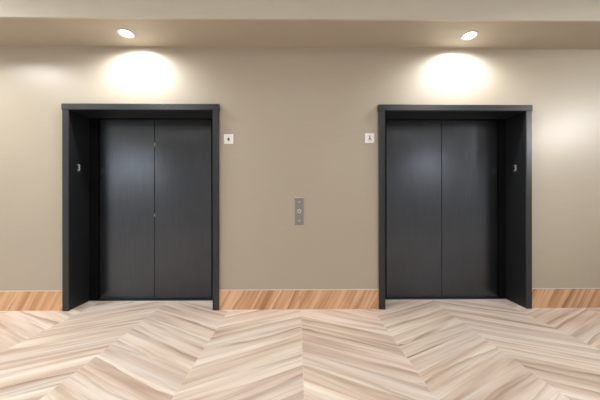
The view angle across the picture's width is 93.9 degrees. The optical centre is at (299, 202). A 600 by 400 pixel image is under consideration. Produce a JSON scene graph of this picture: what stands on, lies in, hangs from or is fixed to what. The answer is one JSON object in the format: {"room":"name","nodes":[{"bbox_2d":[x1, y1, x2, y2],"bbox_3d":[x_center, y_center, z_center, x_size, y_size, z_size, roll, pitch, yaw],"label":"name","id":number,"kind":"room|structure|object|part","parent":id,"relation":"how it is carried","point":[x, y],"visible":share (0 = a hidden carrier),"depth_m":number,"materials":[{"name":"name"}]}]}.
{"room":"elevator lobby","nodes":[
{"label":"elevator lobby","id":0,"kind":"room"},
{"bbox_2d":[0,47,599,290],"bbox_3d":[-0.038,-0.265,3.180,12.600,2.800,0.360,0,0,-1],"label":"wall","id":1,"kind":"structure","parent":0,"point":[298,120],"depth_m":3.00,"materials":[{"name":"beige paint"}]},
{"bbox_2d":[0,290,61,310],"bbox_3d":[-4.417,1.034,2.941,3.835,0.211,0.013,0,0,-1],"label":"baseboard","id":2,"kind":"structure","parent":1,"relation":"attached to","point":[31,300],"depth_m":2.96,"materials":[{"name":"brown wood"}]},
{"bbox_3d":[-4.417,0.931,2.941,3.835,0.006,0.013,0,0,-1],"label":"edge trim","id":3,"kind":"part","parent":2,"relation":"part of","materials":[{"name":"wood"}]},
{"bbox_2d":[61,103,219,310],"bbox_3d":[-1.679,0.046,3.134,1.645,2.182,0.383,0,0,-1],"label":"elevator","id":4,"kind":"object","parent":1,"relation":"attached to","point":[140,219],"visible":0.85,"depth_m":3.26,"materials":[{"name":"metal"}]},
{"bbox_2d":[75,164,81,172],"bbox_3d":[-2.430,-0.378,3.079,0.005,0.096,0.096,0,0,-1],"label":"number plate","id":5,"kind":"object","parent":4,"relation":"attached to","point":[78,168],"visible":1,"depth_m":3.07,"materials":[{"name":"metal"}]},
{"bbox_3d":[-2.032,0.045,3.276,0.668,2.116,0.030,0,0,-1],"label":"door panel","id":6,"kind":"part","parent":4,"relation":"part of","materials":[{"name":"grey metal"}]},
{"bbox_3d":[-1.682,1.121,3.279,1.505,0.030,0.093,0,0,-1],"label":"sill","id":7,"kind":"part","parent":4,"relation":"part of","materials":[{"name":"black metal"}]},
{"bbox_3d":[-1.347,0.044,3.284,0.693,2.116,0.030,0,0,-1],"label":"door panel","id":8,"kind":"part","parent":4,"relation":"part of","materials":[{"name":"grey metal"}]},
{"bbox_2d":[224,134,232,143],"bbox_3d":[-0.760,-0.683,2.986,0.100,0.104,0.009,0,0,-1],"label":"wall sign","id":9,"kind":"object","parent":1,"relation":"attached to","point":[228,138],"visible":1,"depth_m":2.98,"materials":[{"name":"white plastic"}]},
{"bbox_2d":[219,289,378,309],"bbox_3d":[-0.008,1.030,2.994,1.705,0.211,0.013,0,0,-1],"label":"baseboard","id":10,"kind":"structure","parent":1,"relation":"attached to","point":[245,299],"depth_m":2.99,"materials":[{"name":"brown wood"}]},
{"bbox_3d":[-0.008,0.927,2.994,1.705,0.006,0.013,0,0,-1],"label":"edge trim","id":11,"kind":"part","parent":10,"relation":"part of","materials":[{"name":"metal"}]},
{"bbox_2d":[295,197,303,224],"bbox_3d":[-0.007,0.087,2.993,0.098,0.298,0.013,0,0,-1],"label":"control panel","id":12,"kind":"object","parent":1,"relation":"attached to","point":[299,201],"visible":1,"depth_m":2.99,"materials":[{"name":"metal"}]},
{"bbox_2d":[0,46,599,49],"bbox_3d":[-0.037,-1.661,2.997,12.600,0.008,0.006,0,0,-1],"label":"trim","id":13,"kind":"structure","parent":1,"relation":"attached to","point":[0,46],"depth_m":3.00,"materials":[{"name":"beige paint"}]},
{"bbox_2d":[365,133,373,142],"bbox_3d":[0.747,-0.696,3.004,0.100,0.104,0.009,0,0,-1],"label":"wall sign","id":14,"kind":"object","parent":1,"relation":"attached to","point":[369,137],"visible":1,"depth_m":3.00,"materials":[{"name":"white plastic"}]},
{"bbox_2d":[377,104,532,309],"bbox_3d":[1.659,0.042,3.174,1.653,2.182,0.383,0,0,-1],"label":"elevator","id":15,"kind":"object","parent":1,"relation":"attached to","point":[455,220],"visible":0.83,"depth_m":3.30,"materials":[{"name":"black metal"}]},
{"bbox_3d":[1.326,0.042,3.316,0.689,2.116,0.030,0,0,-1],"label":"door panel","id":16,"kind":"part","parent":15,"relation":"part of","materials":[{"name":"grey metal"}]},
{"bbox_3d":[1.663,1.118,3.318,1.512,0.030,0.093,0,0,-1],"label":"sill","id":17,"kind":"part","parent":15,"relation":"part of","materials":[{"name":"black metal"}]},
{"bbox_3d":[2.022,0.041,3.324,0.693,2.116,0.030,0,0,-1],"label":"door panel","id":18,"kind":"part","parent":15,"relation":"part of","materials":[{"name":"grey metal"}]},
{"bbox_2d":[512,164,518,173],"bbox_3d":[2.417,-0.382,3.147,0.005,0.096,0.096,0,0,-1],"label":"number plate","id":19,"kind":"object","parent":15,"relation":"attached to","point":[515,168],"visible":1,"depth_m":3.14,"materials":[{"name":"metal"}]},
{"bbox_2d":[532,288,599,307],"bbox_3d":[4.377,1.025,3.046,3.776,0.211,0.013,0,0,-1],"label":"baseboard","id":20,"kind":"structure","parent":1,"relation":"attached to","point":[541,297],"depth_m":3.02,"materials":[{"name":"brown wood"}]},
{"bbox_3d":[4.377,0.923,3.046,3.776,0.006,0.013,0,0,-1],"label":"edge trim","id":21,"kind":"part","parent":20,"relation":"part of","materials":[{"name":"metal"}]},
{"bbox_2d":[0,300,599,399],"bbox_3d":[0.000,1.135,0.080,12.600,0.001,6.560,0,0,-1],"label":"floor","id":22,"kind":"structure","parent":0,"point":[408,349],"depth_m":2.13,"materials":[{"name":"brown wood"}]},
{"bbox_2d":[0,0,599,48],"bbox_3d":[-0.003,-1.845,0.080,12.600,0.360,6.560,0,0,-1],"label":"ceiling","id":23,"kind":"structure","parent":0,"point":[515,24],"depth_m":2.61,"materials":[{"name":"beige paint"}]},
{"bbox_2d":[117,29,134,37],"bbox_3d":[-1.706,-1.691,2.748,0.154,0.065,0.154,0,0,-1],"label":"recessed light","id":24,"kind":"object","parent":23,"relation":"in","point":[125,33],"visible":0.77,"depth_m":2.77,"materials":[{"name":"white"}]},
{"bbox_2d":[460,31,477,39],"bbox_3d":[1.685,-1.694,2.788,0.154,0.065,0.154,0,0,-1],"label":"recessed light","id":25,"kind":"object","parent":23,"relation":"in","point":[472,34],"visible":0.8,"depth_m":2.81,"materials":[{"name":"white"}]}
]}

